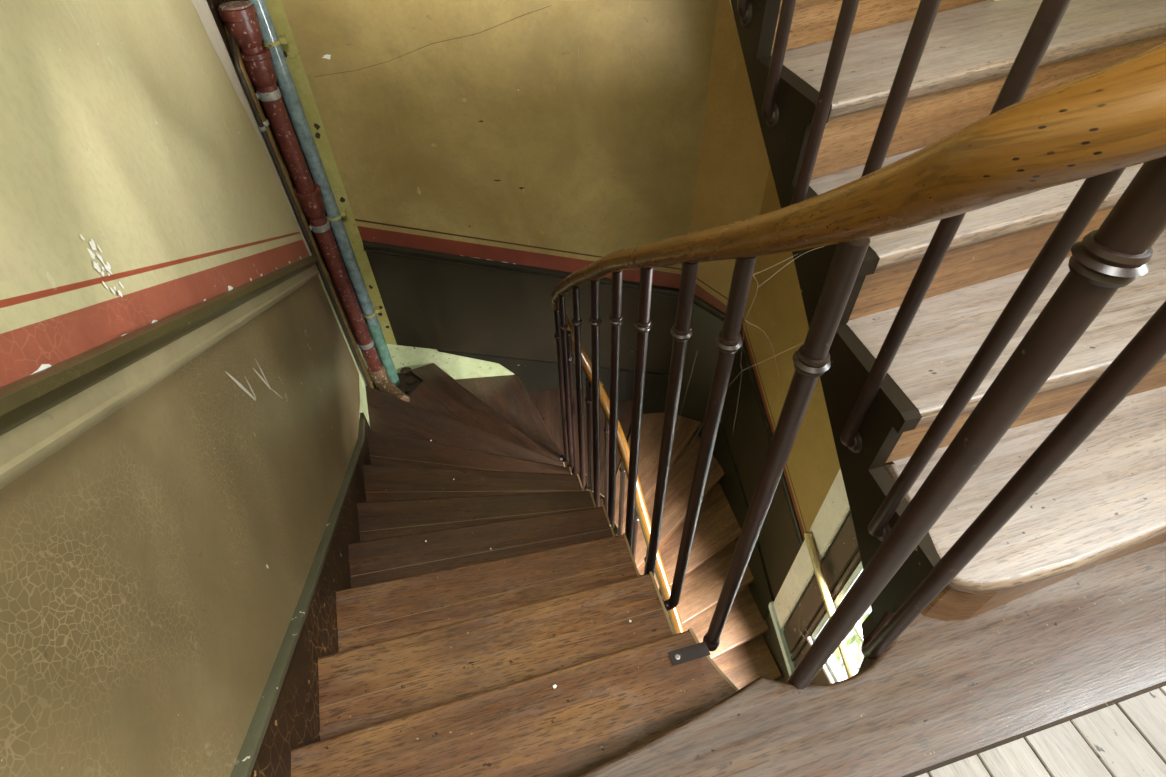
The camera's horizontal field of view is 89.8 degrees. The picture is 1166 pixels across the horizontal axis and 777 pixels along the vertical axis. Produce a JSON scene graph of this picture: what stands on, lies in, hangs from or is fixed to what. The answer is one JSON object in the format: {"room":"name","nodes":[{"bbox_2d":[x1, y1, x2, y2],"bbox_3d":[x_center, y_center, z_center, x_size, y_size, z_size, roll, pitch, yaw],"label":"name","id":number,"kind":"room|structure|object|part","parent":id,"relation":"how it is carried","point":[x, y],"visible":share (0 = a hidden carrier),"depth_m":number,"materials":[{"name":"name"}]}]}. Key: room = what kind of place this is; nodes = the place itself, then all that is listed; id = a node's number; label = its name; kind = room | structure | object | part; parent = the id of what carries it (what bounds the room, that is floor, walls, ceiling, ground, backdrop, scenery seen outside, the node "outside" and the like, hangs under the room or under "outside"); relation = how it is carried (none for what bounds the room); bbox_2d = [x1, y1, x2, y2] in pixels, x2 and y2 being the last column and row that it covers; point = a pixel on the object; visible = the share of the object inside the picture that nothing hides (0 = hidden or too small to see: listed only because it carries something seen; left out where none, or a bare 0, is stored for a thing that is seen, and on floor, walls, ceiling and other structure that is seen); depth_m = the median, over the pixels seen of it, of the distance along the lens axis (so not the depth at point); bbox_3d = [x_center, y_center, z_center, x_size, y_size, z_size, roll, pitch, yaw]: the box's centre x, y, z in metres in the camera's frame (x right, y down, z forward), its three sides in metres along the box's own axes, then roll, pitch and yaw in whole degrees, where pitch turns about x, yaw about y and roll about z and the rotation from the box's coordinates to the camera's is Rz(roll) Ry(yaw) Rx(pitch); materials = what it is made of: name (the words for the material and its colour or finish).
{"room":"stairwell","nodes":[
{"label":"stairwell","id":0,"kind":"room"},
{"bbox_2d":[0,0,375,776],"bbox_3d":[-0.725,0.646,1.385,0.145,6.520,4.770,-15,48,-12],"label":"wall","id":1,"kind":"structure","parent":0,"point":[155,566],"depth_m":1.00,"materials":[{"name":"beige paint"}]},
{"bbox_2d":[0,256,318,488],"bbox_3d":[-0.600,0.377,0.891,0.027,1.502,4.381,-15,48,-12],"label":"trim","id":2,"kind":"structure","parent":1,"relation":"attached to","point":[43,411],"depth_m":0.86,"materials":[{"name":"green paint"}]},
{"bbox_2d":[230,419,364,776],"bbox_3d":[-0.508,1.022,1.235,0.024,1.345,3.902,-15,48,-12],"label":"trim","id":3,"kind":"structure","parent":1,"relation":"attached to","point":[244,764],"depth_m":1.26,"materials":[{"name":"green paint"}]},
{"bbox_2d":[223,21,373,388],"bbox_3d":[-1.343,-0.715,2.940,0.041,1.970,0.163,-15,47,-12],"label":"copper pipe","id":4,"kind":"object","parent":1,"relation":"attached to","point":[264,120],"visible":0.45,"depth_m":2.67,"materials":[{"name":"gold metal"}]},
{"bbox_2d":[229,33,370,387],"bbox_3d":[-1.327,-0.678,2.913,0.027,1.917,0.138,-12,47,-10],"label":"gas pipe","id":5,"kind":"object","parent":1,"relation":"attached to","point":[262,128],"visible":0.96,"depth_m":2.60,"materials":[{"name":"metal"}]},
{"bbox_2d":[250,413,370,776],"bbox_3d":[-0.520,1.108,1.374,0.016,1.653,3.979,-15,48,-12],"label":"baseboard","id":6,"kind":"structure","parent":1,"relation":"attached to","point":[294,722],"depth_m":1.37,"materials":[{"name":"paint"}]},
{"bbox_2d":[217,0,409,401],"bbox_3d":[-1.231,-0.697,2.944,0.315,2.104,0.131,28,53,26],"label":"drain pipe","id":7,"kind":"object","parent":1,"relation":"attached to","point":[239,17],"visible":0.86,"depth_m":2.65,"materials":[{"name":"red metal"}]},
{"bbox_2d":[239,46,276,87],"bbox_3d":[-1.322,-1.308,2.389,0.128,0.125,0.128,-12,47,-10],"label":"socket","id":8,"kind":"object","parent":7,"relation":"attached to","point":[258,64],"depth_m":2.35,"materials":[{"name":"red paint"}]},
{"bbox_2d":[294,183,325,219],"bbox_3d":[-1.309,-0.896,2.818,0.128,0.135,0.128,-12,47,-10],"label":"socket","id":9,"kind":"object","parent":7,"relation":"attached to","point":[312,204],"depth_m":2.78,"materials":[{"name":"red paint"}]},
{"bbox_2d":[222,0,718,493],"bbox_3d":[-0.426,-1.116,3.069,2.052,6.520,0.142,-5,46,-3],"label":"wall","id":10,"kind":"structure","parent":0,"point":[561,135],"depth_m":2.89,"materials":[{"name":"paint"}]},
{"bbox_2d":[246,0,399,385],"bbox_3d":[-1.281,-1.620,2.213,0.096,4.550,0.088,-12,47,-10],"label":"vent pipe","id":11,"kind":"object","parent":10,"relation":"attached to","point":[285,82],"visible":0.99,"depth_m":2.80,"materials":[{"name":"blue metal"}]},
{"bbox_2d":[363,241,678,297],"bbox_3d":[-0.293,-0.680,3.421,1.829,0.549,0.024,-5,46,-3],"label":"trim","id":12,"kind":"structure","parent":10,"relation":"attached to","point":[368,246],"depth_m":3.35,"materials":[{"name":"black paint"}]},
{"bbox_2d":[438,349,668,441],"bbox_3d":[-0.145,0.166,4.324,1.569,1.384,0.014,-5,46,-3],"label":"baseboard","id":13,"kind":"structure","parent":10,"relation":"attached to","point":[535,375],"depth_m":4.10,"materials":[{"name":"black paint"}]},
{"bbox_2d":[677,0,769,438],"bbox_3d":[0.794,-1.139,3.055,0.362,6.520,0.140,19,50,19],"label":"wall","id":14,"kind":"structure","parent":0,"point":[734,165],"depth_m":3.02,"materials":[{"name":"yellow paint"}]},
{"bbox_2d":[693,295,724,321],"bbox_3d":[0.777,-0.490,3.626,0.382,0.194,0.020,19,50,19],"label":"trim","id":15,"kind":"structure","parent":14,"relation":"attached to","point":[699,302],"depth_m":3.61,"materials":[{"name":"black paint"}]},
{"bbox_2d":[718,167,839,620],"bbox_3d":[1.477,0.175,3.505,0.800,4.020,1.196,-10,47,-8],"label":"wall","id":16,"kind":"structure","parent":0,"point":[812,466],"depth_m":3.25,"materials":[{"name":"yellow paint"}]},
{"bbox_2d":[712,417,773,619],"bbox_3d":[1.101,0.901,4.123,0.016,1.040,1.182,-10,47,-8],"label":"baseboard","id":17,"kind":"structure","parent":16,"relation":"attached to","point":[730,483],"depth_m":4.05,"materials":[{"name":"black paint"}]},
{"bbox_2d":[740,329,803,544],"bbox_3d":[1.079,0.234,3.430,0.016,0.706,1.206,-10,47,-8],"label":"trim","id":18,"kind":"structure","parent":16,"relation":"attached to","point":[783,480],"depth_m":3.42,"materials":[{"name":"black paint"}]},
{"bbox_2d":[762,511,860,681],"bbox_3d":[1.661,1.923,2.305,0.070,3.320,2.965,-12,47,-10],"label":"window frame","id":19,"kind":"structure","parent":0,"point":[770,637],"depth_m":3.90,"materials":[{"name":"grey paint"}]},
{"bbox_2d":[768,468,862,684],"bbox_3d":[1.392,1.407,2.788,0.157,3.188,1.470,-12,47,-10],"label":"wall","id":20,"kind":"structure","parent":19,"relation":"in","point":[835,509],"depth_m":3.08,"materials":[{"name":"white paint"}]},
{"bbox_3d":[1.433,2.196,3.616,0.042,0.898,1.470,-12,47,-10],"label":"skirting rail","id":21,"kind":"part","parent":20,"relation":"part of","materials":[{"name":"blue paint"}]},
{"bbox_2d":[789,603,804,638],"bbox_3d":[1.268,1.361,3.443,0.018,0.356,0.200,-12,47,-10],"label":"cobweb","id":22,"kind":"object","parent":20,"relation":"attached to","point":[799,603],"visible":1,"depth_m":3.43,"materials":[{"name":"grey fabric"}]},
{"bbox_3d":[1.235,0.668,2.944,0.024,2.383,0.144,-12,47,-10],"label":"casing","id":23,"kind":"part","parent":20,"relation":"part of","materials":[{"name":"white paint"}]},
{"bbox_3d":[1.279,0.794,2.874,0.015,2.460,0.123,-12,47,-10],"label":"panel","id":24,"kind":"part","parent":20,"relation":"part of","materials":[{"name":"grey paint"}]},
{"bbox_3d":[1.485,1.830,3.014,0.075,0.035,1.140,-12,47,-10],"label":"sill","id":25,"kind":"part","parent":20,"relation":"part of","materials":[{"name":"white paint"}]},
{"bbox_3d":[1.363,1.482,2.913,0.063,0.744,1.369,-10,47,-8],"label":"window guard rail","id":26,"kind":"part","parent":20,"relation":"part of","materials":[{"name":"yellow paint"}]},
{"bbox_3d":[1.484,1.791,2.999,0.045,0.040,1.035,-12,47,-10],"label":"sash frame","id":27,"kind":"part","parent":20,"relation":"part of","materials":[{"name":"white paint"}]},
{"bbox_3d":[1.326,0.875,2.792,0.045,1.615,0.035,-12,47,-10],"label":"sash frame","id":28,"kind":"part","parent":20,"relation":"part of","materials":[{"name":"beige paint"}]},
{"bbox_2d":[579,542,1165,776],"bbox_3d":[0.944,1.148,0.563,2.540,0.206,2.032,-12,47,-10],"label":"floor","id":29,"kind":"structure","parent":0,"point":[1066,677],"depth_m":1.01,"materials":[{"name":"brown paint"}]},
{"bbox_2d":[729,0,1165,625],"bbox_3d":[0.722,-1.144,1.427,1.740,2.004,2.640,-12,47,-10],"label":"staircase","id":30,"kind":"structure","parent":29,"relation":"on","point":[1106,502],"depth_m":1.19,"materials":[{"name":"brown wood"}]},
{"bbox_3d":[0.338,2.718,3.968,2.370,0.120,4.800,-12,47,-10],"label":"floor","id":31,"kind":"structure","parent":0,"visible":0},
{"bbox_2d":[291,363,781,776],"bbox_3d":[0.077,0.821,3.264,2.264,3.533,2.886,-12,47,-10],"label":"staircase","id":32,"kind":"structure","parent":31,"relation":"on","point":[454,648],"depth_m":1.70,"materials":[{"name":"brown wood"}]},
{"bbox_2d":[400,386,409,394],"bbox_3d":[-1.150,0.013,3.774,0.067,0.047,0.059,-12,47,-10],"label":"lump","id":33,"kind":"object","parent":32,"relation":"on","point":[406,390],"visible":0.68,"depth_m":3.76,"materials":[{"name":"brown"}]},
{"bbox_2d":[400,368,410,375],"bbox_3d":[-1.175,-0.112,3.877,0.078,0.047,0.061,-12,47,-10],"label":"lump","id":34,"kind":"object","parent":32,"relation":"on","point":[405,371],"visible":0.98,"depth_m":3.86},
{"bbox_2d":[404,376,415,384],"bbox_3d":[-1.133,-0.053,3.838,0.077,0.052,0.061,1,46,3],"label":"lump","id":35,"kind":"object","parent":32,"relation":"on","point":[409,380],"visible":1,"depth_m":3.82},
{"bbox_2d":[551,0,1165,688],"bbox_3d":[0.266,0.201,2.002,0.490,5.775,1.942,-10,47,-8],"label":"stair railing","id":36,"kind":"object","parent":32,"relation":"on","point":[1094,126],"visible":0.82,"depth_m":0.67,"materials":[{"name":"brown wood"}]},
{"bbox_2d":[618,354,696,560],"bbox_3d":[0.177,0.246,1.936,0.121,1.300,0.631,-12,47,-10],"label":"cobweb","id":37,"kind":"object","parent":36,"relation":"hanging from","point":[696,354],"visible":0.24,"depth_m":1.53,"materials":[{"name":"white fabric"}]},
{"bbox_3d":[0.225,0.562,1.240,0.084,0.004,0.028,-12,47,-10],"label":"fixing plate","id":38,"kind":"part","parent":36,"relation":"part of","materials":[{"name":"metal"}]},
{"bbox_2d":[690,246,823,445],"bbox_3d":[0.339,-0.054,1.082,0.110,0.540,0.300,34,56,29],"label":"cobweb","id":39,"kind":"object","parent":36,"relation":"attached to","point":[823,246],"visible":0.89,"depth_m":0.96,"materials":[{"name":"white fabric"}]},
{"label":"outside","id":40,"kind":"structure","parent":0,"visible":0},
{"bbox_2d":[834,612,868,668],"bbox_3d":[3.430,1.893,6.062,4.649,3.226,6.321,-12,47,-10],"label":"shrub","id":41,"kind":"object","parent":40,"point":[855,637],"visible":0.02,"depth_m":5.84,"materials":[{"name":"green plant"}]}
]}

